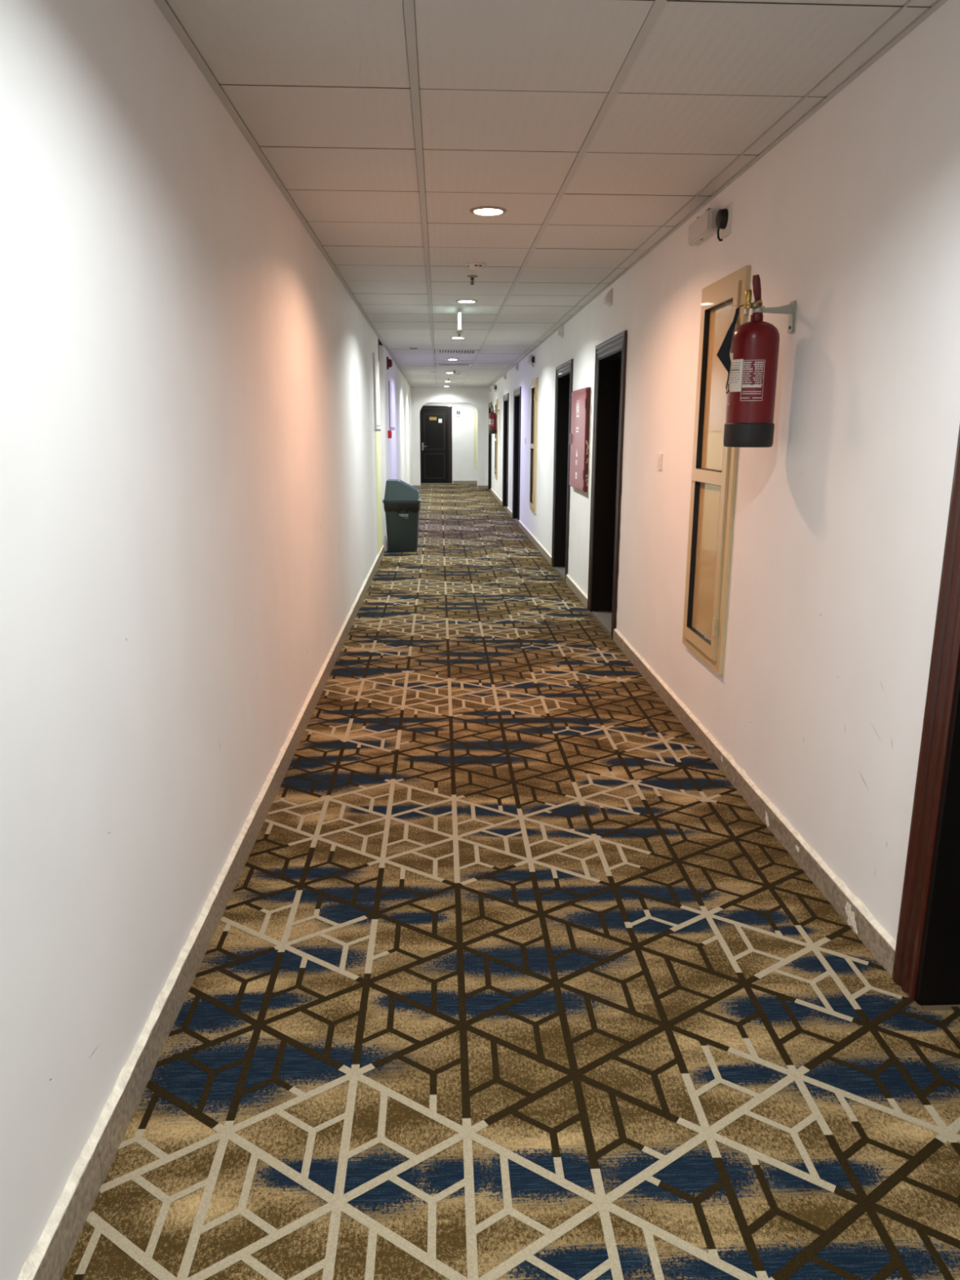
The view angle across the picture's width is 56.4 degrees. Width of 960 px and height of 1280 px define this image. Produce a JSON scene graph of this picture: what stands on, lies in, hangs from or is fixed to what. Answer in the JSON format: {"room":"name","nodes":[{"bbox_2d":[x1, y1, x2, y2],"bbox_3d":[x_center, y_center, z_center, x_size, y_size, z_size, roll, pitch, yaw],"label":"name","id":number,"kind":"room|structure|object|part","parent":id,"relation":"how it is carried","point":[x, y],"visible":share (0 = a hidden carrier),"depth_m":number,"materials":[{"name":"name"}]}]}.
{"room":"hotel corridor","nodes":[
{"label":"hotel corridor","id":0,"kind":"room"},
{"bbox_2d":[0,0,412,1279],"bbox_3d":[-1.266,-2.071,9.748,0.300,2.423,24.820,0,13,-3],"label":"wall","id":1,"kind":"structure","parent":0,"point":[188,446],"depth_m":1.97,"materials":[{"name":"white paint"}]},
{"bbox_2d":[17,484,413,1279],"bbox_3d":[-1.111,-0.955,10.017,0.018,0.116,24.820,0,13,-3],"label":"baseboard","id":2,"kind":"structure","parent":1,"relation":"attached to","point":[49,1259],"depth_m":2.04,"materials":[{"name":"stone"}]},
{"bbox_2d":[373,352,382,554],"bbox_3d":[-1.107,-2.019,9.799,0.022,2.080,0.880,0,13,-3],"label":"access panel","id":3,"kind":"object","parent":1,"relation":"attached to","point":[375,363],"visible":1,"depth_m":9.73,"materials":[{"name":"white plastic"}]},
{"bbox_3d":[-1.104,-2.662,9.648,0.022,0.760,0.880,0,13,-3],"label":"frame","id":4,"kind":"part","parent":3,"relation":"part of","materials":[{"name":"white plastic"}]},
{"bbox_3d":[-1.113,-2.673,9.676,0.006,0.690,0.820,0,13,-3],"label":"panel","id":5,"kind":"part","parent":3,"relation":"part of","materials":[{"name":"white plastic"}]},
{"bbox_3d":[-1.117,-1.645,9.912,0.006,1.300,0.830,0,13,-3],"label":"panel","id":6,"kind":"part","parent":3,"relation":"part of","materials":[{"name":"beige wood"}]},
{"bbox_2d":[377,337,381,448],"bbox_3d":[-1.135,-2.611,10.127,0.010,1.523,0.016,0,13,-3],"label":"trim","id":7,"kind":"structure","parent":1,"relation":"attached to","point":[378,338],"depth_m":10.02,"materials":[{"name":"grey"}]},
{"bbox_2d":[386,356,392,369],"bbox_3d":[-1.174,-3.598,11.646,0.070,0.150,0.140,0,13,-3],"label":"fire alarm","id":8,"kind":"object","parent":1,"relation":"attached to","point":[389,362],"visible":1,"depth_m":11.60,"materials":[{"name":"red plastic"}]},
{"bbox_2d":[387,430,391,438],"bbox_3d":[-1.185,-2.703,11.773,0.048,0.100,0.100,0,13,-3],"label":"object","id":9,"kind":"object","parent":1,"relation":"attached to","point":[389,432],"visible":1,"depth_m":11.73,"materials":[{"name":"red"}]},
{"bbox_2d":[388,381,395,429],"bbox_3d":[-1.248,-3.312,12.707,0.012,0.630,1.360,0,13,-3],"label":"wall panel","id":10,"kind":"object","parent":1,"relation":"attached to","point":[391,389],"visible":1,"depth_m":12.55,"materials":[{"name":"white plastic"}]},
{"bbox_2d":[411,386,488,488],"bbox_3d":[-0.940,-5.164,22.943,4.500,2.424,2.230,0,13,-3],"label":"wall","id":11,"kind":"structure","parent":0,"point":[478,397],"depth_m":21.98,"materials":[{"name":"white paint"}]},
{"bbox_2d":[419,405,452,484],"bbox_3d":[-1.216,-5.206,23.939,0.940,2.045,0.151,0,13,-3],"label":"door","id":12,"kind":"structure","parent":11,"relation":"in","point":[435,421],"depth_m":23.91,"materials":[{"name":"brown wood"}]},
{"bbox_3d":[-1.634,-5.197,23.890,0.102,2.043,0.032,-3,14,-14],"label":"casing","id":13,"kind":"part","parent":12,"relation":"part of","materials":[{"name":"brown wood"}]},
{"bbox_3d":[-1.245,-5.872,23.757,0.190,0.080,0.010,0,13,-3],"label":"name plate","id":14,"kind":"part","parent":12,"relation":"part of","materials":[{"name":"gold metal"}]},
{"bbox_3d":[-1.214,-5.543,23.840,0.546,0.930,0.014,0,13,-3],"label":"panel moulding","id":15,"kind":"part","parent":12,"relation":"part of","materials":[{"name":"brown wood"}]},
{"bbox_3d":[-1.214,-5.543,23.842,0.506,0.890,0.008,0,13,-3],"label":"panel","id":16,"kind":"part","parent":12,"relation":"part of","materials":[{"name":"black wood"}]},
{"bbox_3d":[-1.217,-4.671,24.044,0.546,0.660,0.014,0,13,-3],"label":"panel moulding","id":17,"kind":"part","parent":12,"relation":"part of","materials":[{"name":"brown wood"}]},
{"bbox_3d":[-1.217,-4.672,24.047,0.506,0.620,0.008,0,13,-3],"label":"panel","id":18,"kind":"part","parent":12,"relation":"part of","materials":[{"name":"black wood"}]},
{"bbox_3d":[-1.211,-6.148,23.692,0.940,0.097,0.041,0,13,-3],"label":"casing","id":19,"kind":"part","parent":12,"relation":"part of","materials":[{"name":"brown wood"}]},
{"bbox_3d":[-0.795,-5.202,23.927,0.102,2.043,0.032,2,13,9],"label":"casing","id":20,"kind":"part","parent":12,"relation":"part of","materials":[{"name":"brown wood"}]},
{"bbox_2d":[413,480,488,488],"bbox_3d":[-0.940,-4.012,23.128,4.200,0.084,2.097,0,13,-3],"label":"baseboard","id":21,"kind":"structure","parent":11,"relation":"attached to","point":[454,482],"depth_m":24.14,"materials":[{"name":"stone"}]},
{"bbox_2d":[456,410,460,417],"bbox_3d":[-0.576,-6.003,23.753,0.110,0.170,0.004,0,13,-3],"label":"sign plate","id":22,"kind":"object","parent":11,"relation":"attached to","point":[458,412],"visible":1,"depth_m":23.75,"materials":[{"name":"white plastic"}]},
{"bbox_2d":[474,410,477,466],"bbox_3d":[-0.064,-5.366,23.917,0.172,1.480,0.022,0,13,-3],"label":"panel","id":23,"kind":"object","parent":11,"relation":"attached to","point":[475,411],"visible":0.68,"depth_m":23.90,"materials":[{"name":"beige"}]},
{"bbox_2d":[48,0,959,1080],"bbox_3d":[-0.070,-2.079,9.801,2.094,2.423,24.820,0,13,-3],"label":"wall","id":24,"kind":"structure","parent":0,"point":[840,524],"depth_m":2.83,"materials":[{"name":"white paint"}]},
{"bbox_2d":[488,401,492,490],"bbox_3d":[0.341,-4.591,21.331,0.231,2.050,1.084,0,13,-3],"label":"door","id":25,"kind":"structure","parent":24,"relation":"in","point":[490,404],"depth_m":21.74,"materials":[{"name":"brown wood"}]},
{"bbox_3d":[0.219,-4.704,21.805,0.032,2.048,0.102,-3,14,-14],"label":"casing","id":26,"kind":"part","parent":25,"relation":"part of","materials":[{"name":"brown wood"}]},
{"bbox_3d":[0.262,-4.479,20.849,0.032,2.048,0.102,2,13,9],"label":"casing","id":27,"kind":"part","parent":25,"relation":"part of","materials":[{"name":"brown wood"}]},
{"bbox_2d":[488,404,499,433],"bbox_3d":[0.282,-4.458,18.111,0.210,0.565,0.169,0,13,-3],"label":"fire extinguisher","id":28,"kind":"object","parent":24,"relation":"attached to","point":[492,416],"visible":1,"depth_m":18.07,"materials":[{"name":"red metal"}]},
{"bbox_2d":[494,399,497,479],"bbox_3d":[0.336,-4.220,18.869,0.042,1.645,0.600,0,13,-3],"label":"door","id":29,"kind":"structure","parent":24,"relation":"in","point":[496,400],"depth_m":18.71,"materials":[{"name":"beige wood"}]},
{"bbox_2d":[502,392,509,510],"bbox_3d":[0.569,-3.414,16.313,0.231,2.050,1.164,0,13,-3],"label":"door","id":30,"kind":"structure","parent":24,"relation":"in","point":[505,397],"depth_m":16.70,"materials":[{"name":"brown wood"}]},
{"bbox_3d":[0.445,-3.535,16.825,0.032,2.048,0.102,-3,14,-14],"label":"casing","id":31,"kind":"part","parent":30,"relation":"part of","materials":[{"name":"brown wood"}]},
{"bbox_3d":[0.477,-4.364,16.086,0.041,0.097,1.164,0,13,-3],"label":"casing","id":32,"kind":"part","parent":30,"relation":"part of","materials":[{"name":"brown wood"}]},
{"bbox_3d":[0.492,-3.293,15.791,0.032,2.048,0.102,2,13,9],"label":"casing","id":33,"kind":"part","parent":30,"relation":"part of","materials":[{"name":"brown wood"}]},
{"bbox_2d":[511,386,521,524],"bbox_3d":[0.674,-2.867,13.983,0.231,2.050,1.154,0,13,-3],"label":"door","id":34,"kind":"structure","parent":24,"relation":"in","point":[517,392],"depth_m":14.38,"materials":[{"name":"brown wood"}]},
{"bbox_3d":[0.551,-2.988,14.491,0.032,2.048,0.102,-3,14,-14],"label":"casing","id":35,"kind":"part","parent":34,"relation":"part of","materials":[{"name":"brown wood"}]},
{"bbox_3d":[0.583,-3.817,13.756,0.041,0.097,1.154,0,13,-3],"label":"casing","id":36,"kind":"part","parent":34,"relation":"part of","materials":[{"name":"brown wood"}]},
{"bbox_3d":[0.597,-2.747,13.467,0.032,2.048,0.102,2,13,9],"label":"casing","id":37,"kind":"part","parent":34,"relation":"part of","materials":[{"name":"brown wood"}]},
{"bbox_2d":[527,355,533,364],"bbox_3d":[0.655,-3.616,11.569,0.052,0.104,0.324,0,13,-3],"label":"emergency light","id":38,"kind":"object","parent":24,"relation":"attached to","point":[529,358],"visible":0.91,"depth_m":11.47,"materials":[{"name":"white plastic"}]},
{"bbox_2d":[527,355,530,364],"bbox_3d":[0.634,-3.618,11.569,0.012,0.080,0.304,0,13,-3],"label":"diffuser","id":39,"kind":"object","parent":38,"relation":"attached to","point":[529,357],"depth_m":11.58,"materials":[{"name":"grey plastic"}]},
{"bbox_2d":[531,355,535,366],"bbox_3d":[0.672,-3.505,11.258,0.046,0.139,0.120,0,13,-3],"label":"wall socket","id":40,"kind":"object","parent":24,"relation":"attached to","point":[533,358],"visible":1,"depth_m":11.22,"materials":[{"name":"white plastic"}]},
{"bbox_2d":[528,377,538,513],"bbox_3d":[0.675,-2.467,11.399,0.042,1.645,0.600,0,13,-3],"label":"door","id":41,"kind":"structure","parent":24,"relation":"in","point":[534,406],"depth_m":11.31,"materials":[{"name":"beige wood"}]},
{"bbox_3d":[0.691,-2.104,11.485,0.005,0.692,0.394,0,13,-3],"label":"panel","id":42,"kind":"part","parent":41,"relation":"part of","materials":[{"name":"brown wood"}]},
{"bbox_3d":[0.693,-2.831,11.315,0.005,0.692,0.394,0,13,-3],"label":"panel","id":43,"kind":"part","parent":41,"relation":"part of","materials":[{"name":"brown"}]},
{"bbox_2d":[556,324,564,338],"bbox_3d":[0.783,-3.009,8.747,0.050,0.110,0.116,0,13,-3],"label":"bell","id":44,"kind":"object","parent":24,"relation":"attached to","point":[560,333],"visible":1,"depth_m":8.70,"materials":[{"name":"grey plastic"}]},
{"bbox_2d":[551,359,573,582],"bbox_3d":[0.908,-1.658,8.832,0.231,2.050,1.127,0,13,-3],"label":"door","id":45,"kind":"structure","parent":24,"relation":"in","point":[564,372],"depth_m":9.22,"materials":[{"name":"brown wood"}]},
{"bbox_3d":[0.785,-1.776,9.326,0.032,2.048,0.102,-3,14,-14],"label":"casing","id":46,"kind":"part","parent":45,"relation":"part of","materials":[{"name":"brown wood"}]},
{"bbox_3d":[0.816,-2.611,8.614,0.041,0.097,1.109,0,13,-3],"label":"casing","id":47,"kind":"part","parent":45,"relation":"part of","materials":[{"name":"brown wood"}]},
{"bbox_3d":[0.830,-1.546,8.346,0.032,2.048,0.102,2,13,9],"label":"casing","id":48,"kind":"part","parent":45,"relation":"part of","materials":[{"name":"brown wood"}]},
{"bbox_2d":[568,386,591,498],"bbox_3d":[0.841,-1.674,7.603,0.050,0.875,0.900,0,13,-3],"label":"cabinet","id":49,"kind":"object","parent":24,"relation":"attached to","point":[581,407],"visible":1,"depth_m":7.45,"materials":[{"name":"red"}]},
{"bbox_2d":[586,329,627,639],"bbox_3d":[1.014,-1.113,6.509,0.231,2.050,1.124,0,13,-3],"label":"door","id":50,"kind":"structure","parent":24,"relation":"in","point":[611,355],"depth_m":6.88,"materials":[{"name":"brown wood"}]},
{"bbox_3d":[0.890,-1.230,7.002,0.032,2.048,0.102,-3,14,-14],"label":"casing","id":51,"kind":"part","parent":50,"relation":"part of","materials":[{"name":"brown wood"}]},
{"bbox_3d":[0.922,-2.066,6.292,0.041,0.097,1.104,0,13,-3],"label":"casing","id":52,"kind":"part","parent":50,"relation":"part of","materials":[{"name":"grey wood"}]},
{"bbox_3d":[0.935,-1.002,6.026,0.032,2.048,0.102,2,13,9],"label":"casing","id":53,"kind":"part","parent":50,"relation":"part of","materials":[{"name":"brown wood"}]},
{"bbox_2d":[603,288,613,306],"bbox_3d":[0.895,-2.402,6.283,0.050,0.110,0.116,0,13,-3],"label":"bell","id":54,"kind":"object","parent":24,"relation":"attached to","point":[607,299],"visible":1,"depth_m":6.24,"materials":[{"name":"white plastic"}]},
{"bbox_3d":[0.917,-2.402,6.284,0.006,0.110,0.116,0,13,-3],"label":"plate","id":55,"kind":"part","parent":54,"relation":"part of","materials":[{"name":"grey plastic"}]},
{"bbox_2d":[657,453,662,470],"bbox_3d":[0.983,-0.978,4.910,0.014,0.086,0.086,0,13,-3],"label":"light switch","id":56,"kind":"object","parent":24,"relation":"attached to","point":[660,456],"visible":1,"depth_m":4.89,"materials":[{"name":"white plastic"}]},
{"bbox_2d":[490,488,896,977],"bbox_3d":[0.753,-0.958,10.101,0.019,0.098,24.820,0,13,-3],"label":"baseboard","id":57,"kind":"structure","parent":24,"relation":"attached to","point":[856,915],"depth_m":3.23,"materials":[{"name":"stone"}]},
{"bbox_2d":[688,208,720,245],"bbox_3d":[0.998,-1.840,4.002,0.052,0.104,0.324,0,13,-3],"label":"emergency light","id":58,"kind":"object","parent":24,"relation":"attached to","point":[704,227],"visible":0.95,"depth_m":3.94,"materials":[{"name":"grey plastic"}]},
{"bbox_2d":[688,209,710,244],"bbox_3d":[0.978,-1.843,4.002,0.012,0.080,0.304,0,13,-3],"label":"diffuser","id":59,"kind":"object","parent":58,"relation":"attached to","point":[699,229],"depth_m":3.98,"materials":[{"name":"grey plastic"}]},
{"bbox_2d":[682,265,751,675],"bbox_3d":[1.013,-0.719,3.949,0.042,1.645,0.600,0,13,-3],"label":"door","id":60,"kind":"structure","parent":24,"relation":"in","point":[714,464],"depth_m":3.95,"materials":[{"name":"beige wood"}]},
{"bbox_3d":[1.029,-0.355,4.035,0.005,0.692,0.394,0,13,-3],"label":"panel","id":61,"kind":"part","parent":60,"relation":"part of","materials":[{"name":"brown"}]},
{"bbox_3d":[1.018,-0.719,3.949,0.029,0.055,0.394,0,13,-3],"label":"rail","id":62,"kind":"part","parent":60,"relation":"part of","materials":[{"name":"beige wood"}]},
{"bbox_3d":[1.032,-1.083,3.864,0.005,0.692,0.394,0,13,-3],"label":"panel","id":63,"kind":"part","parent":60,"relation":"part of","materials":[{"name":"brown"}]},
{"bbox_2d":[715,201,733,241],"bbox_3d":[1.013,-1.744,3.749,0.046,0.139,0.120,0,13,-3],"label":"wall socket","id":64,"kind":"object","parent":24,"relation":"attached to","point":[723,220],"visible":1,"depth_m":3.72,"materials":[{"name":"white plastic"}]},
{"bbox_3d":[1.031,-1.753,3.748,0.010,0.120,0.120,0,13,-3],"label":"plate","id":65,"kind":"part","parent":64,"relation":"part of","materials":[{"name":"white plastic"}]},
{"bbox_2d":[723,274,796,447],"bbox_3d":[0.964,-0.954,3.089,0.210,0.565,0.169,0,13,-3],"label":"fire extinguisher","id":66,"kind":"object","parent":24,"relation":"attached to","point":[755,344],"visible":0.98,"depth_m":3.04,"materials":[{"name":"red metal"}]},
{"bbox_2d":[716,301,748,394],"bbox_3d":[0.859,-0.984,3.023,0.128,0.298,0.031,-6,15,-24],"label":"face mask","id":67,"kind":"object","parent":66,"relation":"hanging from","point":[723,353],"visible":1,"depth_m":3.01,"materials":[{"name":"black fabric"}]},
{"bbox_2d":[729,362,739,382],"bbox_3d":[0.869,-0.916,3.072,0.006,0.066,0.064,-4,14,-18],"label":"label","id":68,"kind":"object","parent":66,"relation":"attached to","point":[735,366],"depth_m":3.06,"materials":[{"name":"white paper"}]},
{"bbox_3d":[0.931,-1.171,3.009,0.037,0.106,0.064,3,14,13],"label":"lever","id":69,"kind":"part","parent":66,"relation":"part of","materials":[{"name":"red metal"}]},
{"bbox_2d":[892,424,959,1005],"bbox_3d":[1.235,0.033,1.623,0.231,2.050,1.096,0,13,-3],"label":"door","id":70,"kind":"structure","parent":24,"relation":"in","point":[926,965],"depth_m":2.20,"materials":[{"name":"brown wood"}]},
{"bbox_2d":[153,0,948,387],"bbox_3d":[-0.384,-3.531,10.515,4.500,0.084,27.200,0,13,-3],"label":"ceiling","id":71,"kind":"structure","parent":0,"point":[600,128],"depth_m":2.99,"materials":[{"name":"white"}]},
{"bbox_2d":[406,346,420,349],"bbox_3d":[-0.829,-3.642,11.178,0.180,0.012,0.180,0,13,-3],"label":"ceiling speaker","id":72,"kind":"object","parent":71,"relation":"attached to","point":[411,348],"visible":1,"depth_m":11.12,"materials":[{"name":"white plastic"}]},
{"bbox_2d":[435,363,471,366],"bbox_3d":[-0.413,-4.330,14.084,0.560,0.025,0.560,0,13,-3],"label":"ceiling vent","id":73,"kind":"object","parent":71,"relation":"in","point":[437,364],"visible":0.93,"depth_m":14.15,"materials":[{"name":"white plastic"}]},
{"bbox_2d":[435,349,479,354],"bbox_3d":[-0.307,-3.782,11.750,0.560,0.025,0.560,0,13,-3],"label":"ceiling vent","id":74,"kind":"object","parent":71,"relation":"in","point":[437,351],"visible":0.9,"depth_m":11.82,"materials":[{"name":"white plastic"}]},
{"bbox_2d":[450,337,465,338],"bbox_3d":[-0.244,-3.358,9.956,0.174,0.012,0.174,0,13,-3],"label":"recessed light","id":75,"kind":"object","parent":71,"relation":"in","point":[451,337],"visible":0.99,"depth_m":9.92,"materials":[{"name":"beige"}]},
{"bbox_2d":[457,308,461,333],"bbox_3d":[-0.176,-2.735,7.678,0.026,0.175,0.310,0,13,-3],"label":"hanging sign","id":76,"kind":"object","parent":71,"relation":"hanging from","point":[459,316],"visible":1,"depth_m":7.55,"materials":[{"name":"white plastic"}]},
{"bbox_3d":[-0.176,-2.720,7.682,0.020,0.130,0.300,0,13,-3],"label":"light panel","id":77,"kind":"part","parent":76,"relation":"part of","materials":[{"name":"white plastic"}]},
{"bbox_2d":[455,299,477,302],"bbox_3d":[-0.106,-2.694,7.126,0.174,0.012,0.174,0,13,-3],"label":"recessed light","id":78,"kind":"object","parent":71,"relation":"in","point":[458,300],"visible":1,"depth_m":7.10,"materials":[{"name":"beige"}]},
{"bbox_2d":[466,275,477,284],"bbox_3d":[-0.051,-2.398,5.974,0.072,0.054,0.072,0,13,-3],"label":"sprinkler","id":79,"kind":"object","parent":71,"relation":"attached to","point":[472,277],"visible":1,"depth_m":5.96,"materials":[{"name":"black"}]},
{"bbox_2d":[466,262,485,270],"bbox_3d":[-0.026,-2.309,5.544,0.124,0.029,0.124,0,13,-3],"label":"smoke detector","id":80,"kind":"object","parent":71,"relation":"attached to","point":[475,266],"visible":1,"depth_m":5.51,"materials":[{"name":"white plastic"}]},
{"bbox_2d":[469,206,506,216],"bbox_3d":[0.038,-2.005,4.189,0.174,0.012,0.174,0,13,-3],"label":"recessed light","id":81,"kind":"object","parent":71,"relation":"in","point":[479,211],"visible":1,"depth_m":4.17,"materials":[{"name":"beige"}]},
{"bbox_3d":[-0.396,-1.096,11.148,4.600,0.112,27.420,0,13,-3],"label":"floor","id":82,"kind":"structure","parent":0,"visible":0},
{"bbox_2d":[60,484,959,1279],"bbox_3d":[-0.392,-1.136,11.055,4.160,0.009,26.873,0,13,-3],"label":"carpet","id":83,"kind":"object","parent":82,"relation":"on","point":[503,975],"visible":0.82,"depth_m":2.22,"materials":[{"name":"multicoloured carpet"}]},
{"bbox_2d":[383,535,386,551],"bbox_3d":[-1.127,-1.150,10.680,0.042,0.185,0.042,0,13,-3],"label":"bottle","id":84,"kind":"object","parent":83,"relation":"on","point":[384,540],"visible":1,"depth_m":10.67,"materials":[{"name":"white plastic"}]},
{"bbox_2d":[382,479,421,551],"bbox_3d":[-0.922,-1.490,10.707,0.454,0.832,0.421,0,13,-3],"label":"waste bin","id":85,"kind":"object","parent":83,"relation":"on","point":[402,501],"visible":1,"depth_m":10.54,"materials":[{"name":"grey plastic"}]},
{"bbox_3d":[-0.926,-1.785,10.643,0.410,0.228,0.380,0,13,-3],"label":"lid","id":86,"kind":"part","parent":85,"relation":"part of","materials":[{"name":"grey plastic"}]}
]}

